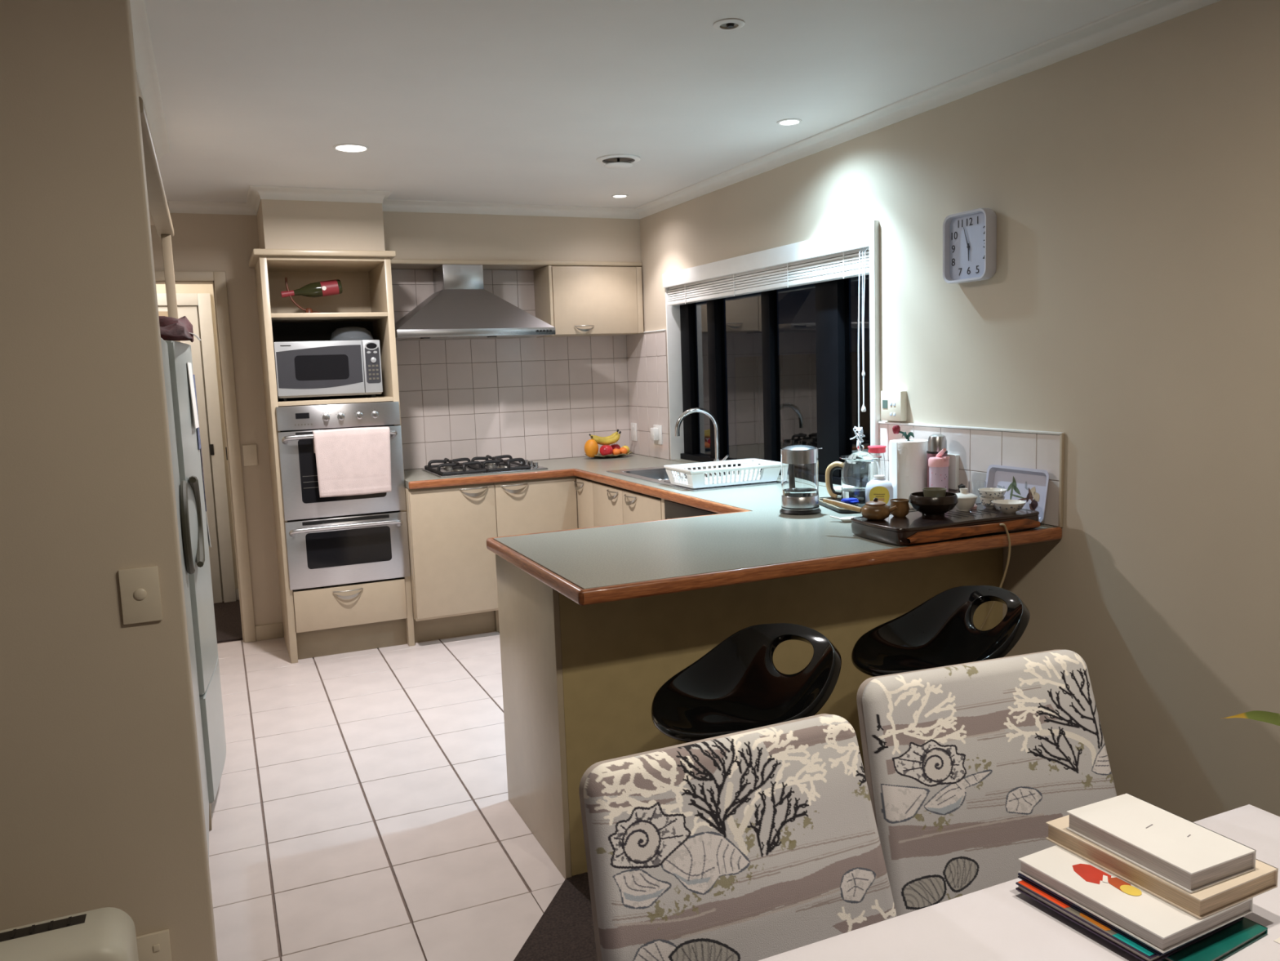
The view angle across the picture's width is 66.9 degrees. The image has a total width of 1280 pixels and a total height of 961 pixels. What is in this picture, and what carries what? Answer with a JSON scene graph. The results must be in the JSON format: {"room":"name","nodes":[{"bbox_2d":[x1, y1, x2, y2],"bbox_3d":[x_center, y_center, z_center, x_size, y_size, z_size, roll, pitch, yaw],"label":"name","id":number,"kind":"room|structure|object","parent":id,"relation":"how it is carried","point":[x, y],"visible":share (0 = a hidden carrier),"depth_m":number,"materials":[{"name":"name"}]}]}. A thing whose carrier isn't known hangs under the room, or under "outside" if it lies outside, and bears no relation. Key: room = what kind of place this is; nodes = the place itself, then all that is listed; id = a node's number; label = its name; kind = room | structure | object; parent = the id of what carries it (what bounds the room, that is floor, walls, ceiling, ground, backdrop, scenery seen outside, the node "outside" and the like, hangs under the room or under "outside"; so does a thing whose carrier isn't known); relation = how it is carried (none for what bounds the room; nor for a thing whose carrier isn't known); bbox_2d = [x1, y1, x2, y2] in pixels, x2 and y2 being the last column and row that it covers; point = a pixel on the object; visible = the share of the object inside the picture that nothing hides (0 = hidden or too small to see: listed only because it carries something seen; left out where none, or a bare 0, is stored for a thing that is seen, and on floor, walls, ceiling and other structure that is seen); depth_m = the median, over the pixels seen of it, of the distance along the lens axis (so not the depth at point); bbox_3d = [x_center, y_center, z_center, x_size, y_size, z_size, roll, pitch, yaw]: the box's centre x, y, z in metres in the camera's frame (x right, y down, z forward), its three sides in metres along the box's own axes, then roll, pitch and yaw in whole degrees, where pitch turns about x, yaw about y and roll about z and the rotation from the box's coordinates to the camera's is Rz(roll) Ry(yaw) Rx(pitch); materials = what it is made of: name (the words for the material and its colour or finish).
{"room":"kitchen","nodes":[
{"label":"kitchen","id":0,"kind":"room"},
{"bbox_2d":[0,0,217,960],"bbox_3d":[-2.130,0.152,1.548,2.512,2.408,0.110,-5,7,-23],"label":"wall","id":1,"kind":"structure","parent":0,"point":[101,799],"depth_m":1.93,"materials":[{"name":"paint"}]},
{"bbox_2d":[118,565,162,624],"bbox_3d":[-1.020,0.235,1.980,0.072,0.113,0.016,-5,7,-23],"label":"light switch","id":2,"kind":"object","parent":1,"relation":"attached to","point":[140,587],"visible":1,"depth_m":1.98,"materials":[{"name":"white plastic"}]},
{"bbox_2d":[136,928,172,960],"bbox_3d":[-1.054,1.016,2.047,0.116,0.112,0.012,-5,7,-23],"label":"power outlet","id":3,"kind":"object","parent":1,"relation":"attached to","point":[153,946],"visible":0.51,"depth_m":2.05,"materials":[{"name":"white plastic"}]},
{"bbox_2d":[137,80,154,225],"bbox_3d":[-2.117,-0.072,3.476,0.845,2.398,3.430,-5,7,-23],"label":"wall","id":4,"kind":"structure","parent":0,"point":[139,91],"depth_m":3.73,"materials":[{"name":"paint"}]},
{"bbox_2d":[129,0,170,164],"bbox_3d":[-1.497,-1.211,2.953,0.052,0.056,2.190,-5,7,-23],"label":"trim","id":5,"kind":"structure","parent":4,"relation":"attached to","point":[146,69],"depth_m":2.93,"materials":[{"name":"paint"}]},
{"bbox_2d":[155,284,238,601],"bbox_3d":[-3.100,-0.361,6.213,1.270,2.398,0.120,-5,7,-23],"label":"wall","id":6,"kind":"structure","parent":0,"point":[161,288],"depth_m":6.29,"materials":[{"name":"paint"}]},
{"bbox_2d":[156,293,235,603],"bbox_3d":[-3.134,-0.162,6.125,0.925,2.006,0.050,-5,7,-23],"label":"door","id":7,"kind":"structure","parent":6,"relation":"in","point":[187,303],"depth_m":6.26,"materials":[{"name":"white paint"}]},
{"bbox_2d":[150,199,640,631],"bbox_3d":[-1.485,-0.321,5.401,3.570,2.398,0.630,-5,7,-23],"label":"wall","id":8,"kind":"structure","parent":0,"point":[533,398],"depth_m":5.65,"materials":[{"name":"paint"}]},
{"bbox_2d":[155,271,256,642],"bbox_3d":[-2.609,-0.082,5.200,0.867,2.035,0.143,-5,7,-23],"label":"door frame","id":9,"kind":"structure","parent":8,"relation":"in","point":[217,278],"depth_m":5.28,"materials":[{"name":"paint"}]},
{"bbox_2d":[242,444,257,466],"bbox_3d":[-2.145,-0.139,5.333,0.072,0.115,0.014,-5,7,-23],"label":"light switch","id":10,"kind":"object","parent":8,"relation":"attached to","point":[250,451],"visible":1,"depth_m":5.33,"materials":[{"name":"white plastic"}]},
{"bbox_2d":[254,622,284,640],"bbox_3d":[-2.089,0.852,5.462,0.146,0.085,0.013,-5,7,-23],"label":"baseboard","id":11,"kind":"structure","parent":8,"relation":"attached to","point":[264,632],"depth_m":5.46,"materials":[{"name":"paint"}]},
{"bbox_2d":[394,264,555,341],"bbox_3d":[-0.984,-1.006,5.465,0.875,0.413,0.526,-5,7,-23],"label":"range hood","id":12,"kind":"object","parent":8,"relation":"attached to","point":[460,307],"visible":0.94,"depth_m":5.36,"materials":[{"name":"metal"}]},
{"bbox_2d":[390,258,642,266],"bbox_3d":[-0.690,-1.252,5.582,1.522,0.026,0.048,-5,7,-23],"label":"trim","id":13,"kind":"structure","parent":8,"relation":"attached to","point":[393,261],"depth_m":5.55,"materials":[{"name":"beige laminate"}]},
{"bbox_2d":[533,265,644,337],"bbox_3d":[-0.305,-1.081,5.875,0.593,0.402,0.315,-5,7,-23],"label":"upper cabinet","id":14,"kind":"object","parent":8,"relation":"attached to","point":[575,300],"visible":0.98,"depth_m":5.76,"materials":[{"name":"beige laminate"}]},
{"bbox_2d":[208,600,597,960],"bbox_3d":[-0.857,1.281,2.224,5.200,0.108,9.700,-5,7,-23],"label":"floor","id":15,"kind":"structure","parent":0,"point":[362,809],"depth_m":3.19,"materials":[{"name":"tile"}]},
{"bbox_2d":[0,906,138,960],"bbox_3d":[-1.223,1.068,1.743,0.582,0.444,0.160,-5,7,-23],"label":"heater","id":16,"kind":"object","parent":15,"relation":"on","point":[106,933],"visible":1,"depth_m":1.78,"materials":[{"name":"metal"}]},
{"bbox_2d":[0,913,86,942],"bbox_3d":[-1.278,0.850,1.740,0.494,0.004,0.032,-5,7,-23],"label":"grille","id":17,"kind":"object","parent":16,"relation":"attached to","point":[32,931],"depth_m":1.81,"materials":[{"name":"plastic"}]},
{"bbox_2d":[138,96,180,342],"bbox_3d":[-1.518,0.086,3.209,0.062,2.094,2.050,-5,7,-23],"label":"surround","id":18,"kind":"object","parent":15,"relation":"on","point":[158,208],"visible":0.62,"depth_m":3.39,"materials":[{"name":"paint"}]},
{"bbox_2d":[160,337,226,859],"bbox_3d":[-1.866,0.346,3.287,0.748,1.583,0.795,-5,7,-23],"label":"fridge","id":19,"kind":"object","parent":15,"relation":"on","point":[180,353],"visible":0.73,"depth_m":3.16,"materials":[{"name":"metal"}]},
{"bbox_2d":[159,315,201,342],"bbox_3d":[-1.615,-0.497,3.166,0.323,0.102,0.440,-5,7,-23],"label":"gift bag","id":20,"kind":"object","parent":19,"relation":"on","point":[171,328],"visible":0.39,"depth_m":3.09,"materials":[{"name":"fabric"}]},
{"bbox_2d":[186,362,199,428],"bbox_3d":[-1.512,-0.288,3.277,0.010,0.220,0.101,-4,7,-18],"label":"sheet","id":21,"kind":"object","parent":19,"relation":"attached to","point":[188,364],"visible":1,"depth_m":3.27,"materials":[{"name":"white paper"}]},
{"bbox_2d":[248,248,414,663],"bbox_3d":[-1.648,-0.144,5.227,0.685,2.086,0.609,-5,7,-23],"label":"tall cabinet","id":22,"kind":"object","parent":15,"relation":"on","point":[343,619],"visible":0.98,"depth_m":5.11,"materials":[{"name":"beige laminate"}]},
{"bbox_2d":[284,277,320,312],"bbox_3d":[-1.739,-0.963,5.077,0.209,0.197,0.072,-7,8,-34],"label":"holder","id":23,"kind":"object","parent":22,"relation":"on","point":[308,309],"visible":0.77,"depth_m":5.06,"materials":[{"name":"brown wood"}]},
{"bbox_2d":[280,279,342,297],"bbox_3d":[-1.724,-1.008,5.087,0.308,0.095,0.079,-5,7,-23],"label":"wine bottle","id":24,"kind":"object","parent":23,"relation":"in","point":[331,287],"visible":1,"depth_m":5.07,"materials":[{"name":"green glass"}]},
{"bbox_2d":[273,326,382,401],"bbox_3d":[-1.665,-0.620,5.128,0.518,0.375,0.406,-5,7,-23],"label":"microwave","id":25,"kind":"object","parent":22,"relation":"on","point":[322,368],"depth_m":4.96,"materials":[{"name":"silver metal"}]},
{"bbox_2d":[271,311,387,323],"bbox_3d":[-1.677,-0.865,5.157,0.566,0.021,0.558,-5,7,-23],"label":"shelf","id":26,"kind":"object","parent":22,"relation":"attached to","point":[370,317],"depth_m":5.01,"materials":[{"name":"beige laminate"}]},
{"bbox_2d":[277,395,393,406],"bbox_3d":[-1.662,-0.430,5.208,0.566,0.021,0.558,-5,7,-23],"label":"shelf","id":27,"kind":"object","parent":22,"relation":"attached to","point":[331,399],"depth_m":5.01,"materials":[{"name":"beige laminate"}]},
{"bbox_2d":[275,400,410,590],"bbox_3d":[-1.617,0.053,5.219,0.608,0.938,0.605,-5,7,-23],"label":"double oven","id":28,"kind":"object","parent":22,"relation":"in","point":[332,540],"visible":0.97,"depth_m":4.99,"materials":[{"name":"metal"}]},
{"bbox_2d":[312,426,391,497],"bbox_3d":[-1.463,-0.097,4.955,0.376,0.342,0.049,-5,7,-23],"label":"tea towel","id":29,"kind":"object","parent":28,"relation":"hanging from","point":[350,461],"visible":1,"depth_m":4.93,"materials":[{"name":"fabric"}]},
{"bbox_2d":[404,482,497,642],"bbox_3d":[-1.107,0.427,5.476,0.461,0.858,0.679,-5,7,-23],"label":"base cabinet","id":30,"kind":"object","parent":15,"relation":"on","point":[454,581],"visible":0.82,"depth_m":5.19,"materials":[{"name":"beige laminate"}]},
{"bbox_2d":[404,453,1062,605],"bbox_3d":[-0.103,0.070,4.346,1.643,0.041,3.480,-5,7,-23],"label":"countertop","id":31,"kind":"structure","parent":30,"relation":"on","point":[748,539],"depth_m":3.01,"materials":[{"name":"laminate"}]},
{"bbox_2d":[422,454,547,477],"bbox_3d":[-0.892,-0.094,5.523,0.605,0.064,0.500,-5,7,-23],"label":"gas hob","id":32,"kind":"object","parent":31,"relation":"in","point":[496,464],"visible":1,"depth_m":5.41,"materials":[{"name":"metal"}]},
{"bbox_2d":[584,450,632,457],"bbox_3d":[-0.193,-0.160,6.035,0.306,0.027,0.240,-5,7,-23],"label":"fruit plate","id":33,"kind":"object","parent":31,"relation":"on","point":[598,455],"visible":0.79,"depth_m":5.95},
{"bbox_2d":[584,439,598,457],"bbox_3d":[-0.298,-0.200,5.940,0.087,0.119,0.088,-4,7,-15],"label":"orange","id":34,"kind":"object","parent":33,"relation":"on","point":[591,446],"visible":1,"depth_m":5.91,"materials":[{"name":"food"}]},
{"bbox_2d":[591,431,621,444],"bbox_3d":[-0.207,-0.260,5.991,0.203,0.082,0.039,-5,7,-23],"label":"banana","id":35,"kind":"object","parent":33,"relation":"on","point":[612,440],"visible":0.99,"depth_m":5.98,"materials":[{"name":"food"}]},
{"bbox_2d":[606,466,781,499],"bbox_3d":[0.240,0.049,4.828,0.461,0.148,1.035,-5,7,-23],"label":"sink","id":36,"kind":"object","parent":31,"relation":"in","point":[658,474],"visible":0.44,"depth_m":4.93,"materials":[{"name":"metal"}]},
{"bbox_2d":[663,457,781,488],"bbox_3d":[0.386,-0.034,4.479,0.488,0.084,0.283,-5,7,-23],"label":"dish rack","id":37,"kind":"object","parent":36,"relation":"on","point":[749,468],"visible":0.98,"depth_m":4.42,"materials":[{"name":"white plastic"}]},
{"bbox_2d":[675,407,728,468],"bbox_3d":[0.327,-0.213,5.035,0.277,0.332,0.126,-1,7,11],"label":"tap","id":38,"kind":"object","parent":31,"relation":"on","point":[689,411],"visible":0.83,"depth_m":5.02,"materials":[{"name":"silver metal"}]},
{"bbox_2d":[779,444,822,515],"bbox_3d":[0.578,-0.008,3.593,0.152,0.247,0.207,-5,7,-23],"label":"press","id":39,"kind":"object","parent":31,"relation":"on","point":[799,463],"visible":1,"depth_m":3.51,"materials":[{"name":"clear glass"}]},
{"bbox_2d":[818,497,889,512],"bbox_3d":[0.807,0.090,3.658,0.206,0.016,0.296,-3,7,-8],"label":"tray","id":40,"kind":"object","parent":31,"relation":"on","point":[861,504],"visible":0.39,"depth_m":3.62,"materials":[{"name":"plastic"}]},
{"bbox_2d":[825,444,881,501],"bbox_3d":[0.837,-0.033,3.737,0.164,0.215,0.202,-5,7,-23],"label":"glass jug","id":41,"kind":"object","parent":40,"relation":"on","point":[859,468],"visible":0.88,"depth_m":3.67,"materials":[{"name":"clear"}]},
{"bbox_2d":[865,475,893,506],"bbox_3d":[0.878,0.035,3.558,0.100,0.110,0.101,-5,7,-23],"label":"sauce bottle","id":42,"kind":"object","parent":40,"relation":"on","point":[879,487],"visible":0.82,"depth_m":3.52,"materials":[{"name":"white"}]},
{"bbox_2d":[867,444,886,478],"bbox_3d":[0.936,-0.031,3.824,0.072,0.212,0.072,-5,7,-23],"label":"lidded jar","id":43,"kind":"object","parent":31,"relation":"on","point":[877,450],"visible":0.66,"depth_m":3.79,"materials":[{"name":"clear glass"}]},
{"bbox_2d":[888,439,928,508],"bbox_3d":[0.997,-0.025,3.607,0.150,0.247,0.141,-5,7,-23],"label":"paper towel roll","id":44,"kind":"object","parent":31,"relation":"on","point":[907,459],"visible":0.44,"depth_m":3.55,"materials":[{"name":"white paper"}]},
{"bbox_2d":[892,425,914,440],"bbox_3d":[0.980,-0.168,3.604,0.082,0.076,0.038,1,7,23],"label":"rose","id":45,"kind":"object","parent":44,"relation":"on","point":[896,428],"visible":0.97,"depth_m":3.60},
{"bbox_2d":[926,433,947,487],"bbox_3d":[1.079,-0.032,3.519,0.073,0.276,0.073,-5,7,-23],"label":"flask","id":46,"kind":"object","parent":31,"relation":"on","point":[936,442],"visible":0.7,"depth_m":3.48,"materials":[{"name":"metal"}]},
{"bbox_2d":[927,433,946,451],"bbox_3d":[1.075,-0.137,3.507,0.067,0.063,0.067,-5,7,-23],"label":"cup","id":47,"kind":"object","parent":46,"relation":"on","point":[936,442],"depth_m":3.48,"materials":[{"name":"metal"}]},
{"bbox_2d":[928,448,950,492],"bbox_3d":[1.063,0.000,3.428,0.071,0.235,0.089,-5,7,-23],"label":"drink bottle","id":48,"kind":"object","parent":31,"relation":"on","point":[938,465],"visible":0.67,"depth_m":3.41,"materials":[{"name":"plastic"}]},
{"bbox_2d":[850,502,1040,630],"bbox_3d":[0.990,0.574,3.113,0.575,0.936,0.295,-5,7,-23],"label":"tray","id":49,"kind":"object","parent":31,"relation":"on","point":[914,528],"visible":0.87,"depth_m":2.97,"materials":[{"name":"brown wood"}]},
{"bbox_2d":[822,497,897,520],"bbox_3d":[0.702,0.084,3.075,0.092,0.069,0.236,-8,9,-41],"label":"teapot","id":50,"kind":"object","parent":49,"relation":"on","point":[875,509],"visible":1,"depth_m":3.01,"materials":[{"name":"brown ceramic"}]},
{"bbox_2d":[889,498,909,516],"bbox_3d":[0.825,0.087,3.080,0.062,0.053,0.062,-5,7,-23],"label":"jug","id":51,"kind":"object","parent":49,"relation":"on","point":[903,507],"visible":0.93,"depth_m":3.06,"materials":[{"name":"brown ceramic"}]},
{"bbox_2d":[908,491,958,515],"bbox_3d":[0.934,0.076,3.087,0.152,0.066,0.152,-5,7,-23],"label":"bowl","id":52,"kind":"object","parent":49,"relation":"on","point":[927,506],"visible":0.94,"depth_m":3.03,"materials":[{"name":"ceramic"}]},
{"bbox_2d":[922,487,946,497],"bbox_3d":[0.940,0.056,3.093,0.074,0.060,0.074,-5,7,-23],"label":"cup","id":53,"kind":"object","parent":52,"relation":"in","point":[927,491],"visible":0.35,"depth_m":3.07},
{"bbox_2d":[955,488,977,511],"bbox_3d":[1.053,0.062,3.155,0.088,0.071,0.088,-5,7,-23],"label":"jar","id":54,"kind":"object","parent":49,"relation":"on","point":[966,500],"visible":0.74,"depth_m":3.13,"materials":[{"name":"ceramic"}]},
{"bbox_2d":[955,497,977,511],"bbox_3d":[1.054,0.075,3.156,0.086,0.044,0.086,-5,7,-23],"label":"bowl","id":55,"kind":"object","parent":54,"relation":"on","point":[964,504],"depth_m":3.12,"materials":[{"name":"ceramic"}]},
{"bbox_2d":[979,495,1004,508],"bbox_3d":[1.159,0.071,3.190,0.080,0.036,0.080,-5,7,-23],"label":"tea cup","id":56,"kind":"object","parent":49,"relation":"on","point":[987,502],"visible":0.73,"depth_m":3.17,"materials":[{"name":"ceramic"}]},
{"bbox_2d":[977,487,1006,497],"bbox_3d":[1.158,0.048,3.187,0.090,0.036,0.090,-5,7,-23],"label":"tea cup","id":57,"kind":"object","parent":56,"relation":"on","point":[989,492],"visible":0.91,"depth_m":3.16,"materials":[{"name":"ceramic"}]},
{"bbox_2d":[991,499,1026,513],"bbox_3d":[1.173,0.085,3.084,0.104,0.034,0.104,-5,7,-23],"label":"tea cup","id":58,"kind":"object","parent":49,"relation":"on","point":[1007,506],"visible":1,"depth_m":3.06,"materials":[{"name":"ceramic"}]},
{"bbox_2d":[968,480,986,503],"bbox_3d":[1.167,0.062,3.354,0.058,0.120,0.058,-5,7,-23],"label":"glass beaker","id":59,"kind":"object","parent":31,"relation":"on","point":[974,485],"visible":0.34,"depth_m":3.33,"materials":[{"name":"white"}]},
{"bbox_2d":[985,464,1049,522],"bbox_3d":[1.251,0.041,3.224,0.044,0.170,0.270,-5,7,-23],"label":"tray","id":60,"kind":"object","parent":31,"relation":"on","point":[1030,486],"visible":0.77,"depth_m":3.21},
{"bbox_2d":[493,475,578,631],"bbox_3d":[-0.650,0.387,5.675,0.537,0.858,0.679,-5,7,-23],"label":"base cabinet","id":61,"kind":"object","parent":15,"relation":"on","point":[529,506],"visible":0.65,"depth_m":5.34,"materials":[{"name":"beige laminate"}]},
{"bbox_2d":[573,477,623,528],"bbox_3d":[0.034,0.409,5.337,0.639,0.846,0.770,-5,7,-23],"label":"base cabinet","id":62,"kind":"object","parent":15,"relation":"on","point":[598,504],"visible":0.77,"depth_m":5.14,"materials":[{"name":"beige laminate"}]},
{"bbox_2d":[622,489,662,523],"bbox_3d":[0.264,0.463,4.820,0.639,0.846,0.593,-5,7,-23],"label":"base cabinet","id":63,"kind":"object","parent":15,"relation":"on","point":[637,507],"visible":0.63,"depth_m":4.63,"materials":[{"name":"beige laminate"}]},
{"bbox_2d":[661,498,717,519],"bbox_3d":[0.511,0.511,4.285,0.600,0.858,0.632,-5,7,-23],"label":"dishwasher","id":64,"kind":"object","parent":15,"relation":"on","point":[669,509],"visible":0.08,"depth_m":4.25,"materials":[{"name":"metal"}]},
{"bbox_2d":[578,713,897,960],"bbox_3d":[0.244,0.839,1.110,0.449,0.955,0.586,-5,7,-23],"label":"dining chair","id":65,"kind":"object","parent":15,"relation":"on","point":[757,843],"visible":0.94,"depth_m":1.24,"materials":[{"name":"grey fabric"}]},
{"bbox_2d":[651,622,841,742],"bbox_3d":[0.253,0.775,2.372,0.447,0.784,0.465,-6,8,-29],"label":"bar stool","id":66,"kind":"object","parent":15,"relation":"on","point":[736,686],"visible":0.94,"depth_m":2.38,"materials":[{"name":"black"}]},
{"bbox_2d":[495,546,1003,879],"bbox_3d":[0.398,0.628,3.320,1.629,0.860,0.591,-5,7,-23],"label":"base cabinet","id":67,"kind":"object","parent":15,"relation":"on","point":[580,684],"visible":0.44,"depth_m":2.89,"materials":[{"name":"beige laminate"}]},
{"bbox_2d":[851,585,1030,676],"bbox_3d":[0.800,0.711,2.628,0.447,0.814,0.465,-3,7,-11],"label":"bar stool","id":68,"kind":"object","parent":15,"relation":"on","point":[940,631],"visible":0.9,"depth_m":2.66,"materials":[{"name":"black"}]},
{"bbox_2d":[856,648,1116,915],"bbox_3d":[0.646,0.794,1.372,0.456,0.955,0.581,-4,7,-18],"label":"dining chair","id":69,"kind":"object","parent":15,"relation":"on","point":[967,765],"visible":0.73,"depth_m":1.50,"materials":[{"name":"grey fabric"}]},
{"bbox_2d":[1222,710,1279,725],"bbox_3d":[1.411,0.786,2.136,0.644,0.739,0.369,-3,7,-9],"label":"potted plant","id":70,"kind":"object","parent":15,"relation":"on","point":[1272,717],"visible":0.9,"depth_m":1.91,"materials":[{"name":"green plant"}]},
{"bbox_3d":[0.482,0.972,0.869,1.440,0.730,0.870,-5,7,-23],"label":"dining table","id":71,"kind":"object","parent":15,"relation":"on","visible":0},
{"bbox_2d":[758,804,1279,960],"bbox_3d":[0.472,0.689,0.835,1.509,0.165,0.940,-5,7,-23],"label":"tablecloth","id":72,"kind":"object","parent":71,"relation":"on","point":[999,922],"visible":0.5,"depth_m":1.21,"materials":[{"name":"fabric"}]},
{"bbox_2d":[1161,916,1267,960],"bbox_3d":[0.649,0.548,1.234,0.154,0.009,0.205,-6,8,-29],"label":"book","id":73,"kind":"object","parent":72,"relation":"on","point":[1224,943],"visible":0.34,"depth_m":1.16,"materials":[{"name":"paper"}]},
{"bbox_2d":[1015,880,1243,960],"bbox_3d":[0.623,0.538,1.243,0.180,0.011,0.192,-6,8,-28],"label":"picture book","id":74,"kind":"object","parent":73,"relation":"on","point":[1132,948],"visible":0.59,"depth_m":1.19,"materials":[{"name":"paper"}]},
{"bbox_2d":[1017,880,1071,907],"bbox_3d":[0.531,0.534,1.256,0.028,0.001,0.078,-6,8,-28],"label":"print","id":75,"kind":"object","parent":74,"relation":"on","point":[1024,887],"depth_m":1.25},
{"bbox_2d":[1016,880,1146,955],"bbox_3d":[0.560,0.539,1.211,0.039,0.001,0.187,-6,8,-28],"label":"print","id":76,"kind":"object","parent":74,"relation":"on","point":[1132,948],"depth_m":1.20,"materials":[{"name":"paper"}]},
{"bbox_2d":[1080,912,1111,930],"bbox_3d":[0.567,0.541,1.193,0.029,0.001,0.052,-6,8,-28],"label":"print","id":77,"kind":"object","parent":74,"relation":"on","point":[1087,922],"depth_m":1.19},
{"bbox_2d":[1017,872,1241,955],"bbox_3d":[0.630,0.529,1.245,0.177,0.006,0.203,-5,8,-27],"label":"book","id":78,"kind":"object","parent":74,"relation":"on","point":[1020,876],"visible":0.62,"depth_m":1.19,"materials":[{"name":"paper"}]},
{"bbox_2d":[1017,844,1253,953],"bbox_3d":[0.627,0.516,1.239,0.168,0.020,0.208,-5,8,-26],"label":"picture book","id":79,"kind":"object","parent":78,"relation":"on","point":[1157,923],"visible":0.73,"depth_m":1.19,"materials":[{"name":"paper"}]},
{"bbox_2d":[1072,863,1111,884],"bbox_3d":[0.580,0.507,1.248,0.038,0.001,0.052,-5,8,-26],"label":"print","id":80,"kind":"object","parent":79,"relation":"on","point":[1082,873],"depth_m":1.25},
{"bbox_2d":[1108,876,1130,892],"bbox_3d":[0.605,0.509,1.220,0.023,0.001,0.038,-5,8,-26],"label":"print","id":81,"kind":"object","parent":79,"relation":"on","point":[1116,884],"depth_m":1.22},
{"bbox_2d":[1120,884,1142,895],"bbox_3d":[0.611,0.510,1.207,0.022,0.001,0.026,-5,8,-26],"label":"print","id":82,"kind":"object","parent":79,"relation":"on","point":[1125,890],"depth_m":1.21},
{"bbox_2d":[1045,814,1278,919],"bbox_3d":[0.676,0.488,1.271,0.147,0.025,0.225,-5,7,-25],"label":"book","id":83,"kind":"object","parent":79,"relation":"on","point":[1207,901],"visible":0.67,"depth_m":1.19,"materials":[{"name":"paper"}]},
{"bbox_2d":[1066,792,1256,893],"bbox_3d":[0.669,0.464,1.256,0.117,0.026,0.183,-5,7,-24],"label":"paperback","id":84,"kind":"object","parent":83,"relation":"on","point":[1191,856],"visible":1,"depth_m":1.23,"materials":[{"name":"grey"}]},
{"bbox_2d":[1111,933,1154,955],"bbox_3d":[0.596,0.545,1.150,0.044,0.001,0.048,-6,8,-28],"label":"print","id":85,"kind":"object","parent":74,"relation":"on","point":[1132,948],"depth_m":1.14},
{"bbox_2d":[144,0,1145,208],"bbox_3d":[-0.943,-1.198,1.931,5.200,0.120,9.700,-5,7,-23],"label":"ceiling","id":86,"kind":"structure","parent":0,"point":[493,101],"depth_m":3.17,"materials":[{"name":"paint"}]},
{"bbox_2d":[333,143,368,152],"bbox_3d":[-1.192,-1.372,4.002,0.144,0.005,0.144,-5,7,-23],"label":"recessed light","id":87,"kind":"object","parent":86,"relation":"in","point":[353,148],"visible":1,"depth_m":3.99,"materials":[{"name":"white paint"}]},
{"bbox_2d":[596,153,640,168],"bbox_3d":[-0.097,-1.441,4.395,0.200,0.034,0.200,-5,7,-23],"label":"ceiling vent","id":88,"kind":"object","parent":86,"relation":"in","point":[621,161],"visible":1,"depth_m":4.37,"materials":[{"name":"white plastic"}]},
{"bbox_2d":[713,17,745,31],"bbox_3d":[0.248,-1.265,2.696,0.088,0.010,0.088,-5,7,-23],"label":"recessed light","id":89,"kind":"object","parent":86,"relation":"in","point":[731,24],"visible":1,"depth_m":2.69,"materials":[{"name":"white paint"}]},
{"bbox_2d":[777,118,801,125],"bbox_3d":[0.589,-1.412,3.821,0.098,0.005,0.098,-5,7,-23],"label":"recessed light","id":90,"kind":"object","parent":86,"relation":"in","point":[788,122],"visible":1,"depth_m":3.81,"materials":[{"name":"white paint"}]},
{"bbox_2d":[860,503,897,520],"bbox_3d":[0.740,0.098,3.032,0.092,0.049,0.100,-5,7,-23],"label":"pot","id":91,"kind":"object","parent":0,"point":[873,512],"depth_m":3.00,"materials":[{"name":"brown ceramic"}]},
{"bbox_2d":[626,0,1279,822],"bbox_3d":[1.687,-0.084,2.465,0.182,2.398,8.340,-5,7,-23],"label":"wall","id":92,"kind":"structure","parent":0,"point":[1122,344],"depth_m":2.86,"materials":[{"name":"paint"}]},
{"bbox_2d":[650,424,662,444],"bbox_3d":[0.091,-0.274,5.825,0.042,0.115,0.110,-5,7,-23],"label":"power outlet","id":93,"kind":"object","parent":92,"relation":"attached to","point":[656,431],"visible":1,"depth_m":5.80,"materials":[{"name":"white plastic"}]},
{"bbox_2d":[168,0,1221,219],"bbox_3d":[0.377,-1.144,1.830,2.575,0.056,8.240,-5,7,-23],"label":"trim","id":94,"kind":"structure","parent":92,"relation":"attached to","point":[1146,14],"depth_m":4.09,"materials":[{"name":"paint"}]},
{"bbox_2d":[662,220,879,486],"bbox_3d":[0.617,-0.569,4.791,0.174,1.107,1.972,-5,7,-23],"label":"window","id":95,"kind":"structure","parent":92,"relation":"in","point":[775,370],"depth_m":4.74,"materials":[{"name":"white paint"}]},
{"bbox_2d":[667,246,869,451],"bbox_3d":[0.567,-0.635,4.776,0.095,0.896,1.910,-5,7,-23],"label":"blind","id":96,"kind":"object","parent":95,"relation":"attached to","point":[853,263],"visible":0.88,"depth_m":4.40,"materials":[{"name":"white paint"}]},
{"bbox_2d":[880,390,906,421],"bbox_3d":[0.991,-0.292,3.787,0.032,0.116,0.123,-5,7,-23],"label":"thermostat","id":97,"kind":"object","parent":92,"relation":"attached to","point":[893,403],"visible":1,"depth_m":3.76,"materials":[{"name":"white plastic"}]},
{"bbox_2d":[947,453,959,489],"bbox_3d":[1.119,-0.035,3.538,0.020,0.125,0.113,-5,7,-23],"label":"power outlet","id":98,"kind":"object","parent":92,"relation":"attached to","point":[953,468],"visible":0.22,"depth_m":3.49,"materials":[{"name":"white plastic"}]},
{"bbox_2d":[942,208,996,283],"bbox_3d":[1.133,-0.804,3.334,0.050,0.236,0.212,-5,7,-23],"label":"wall clock","id":99,"kind":"object","parent":92,"relation":"attached to","point":[969,237],"visible":1,"depth_m":3.33,"materials":[{"name":"plastic"}]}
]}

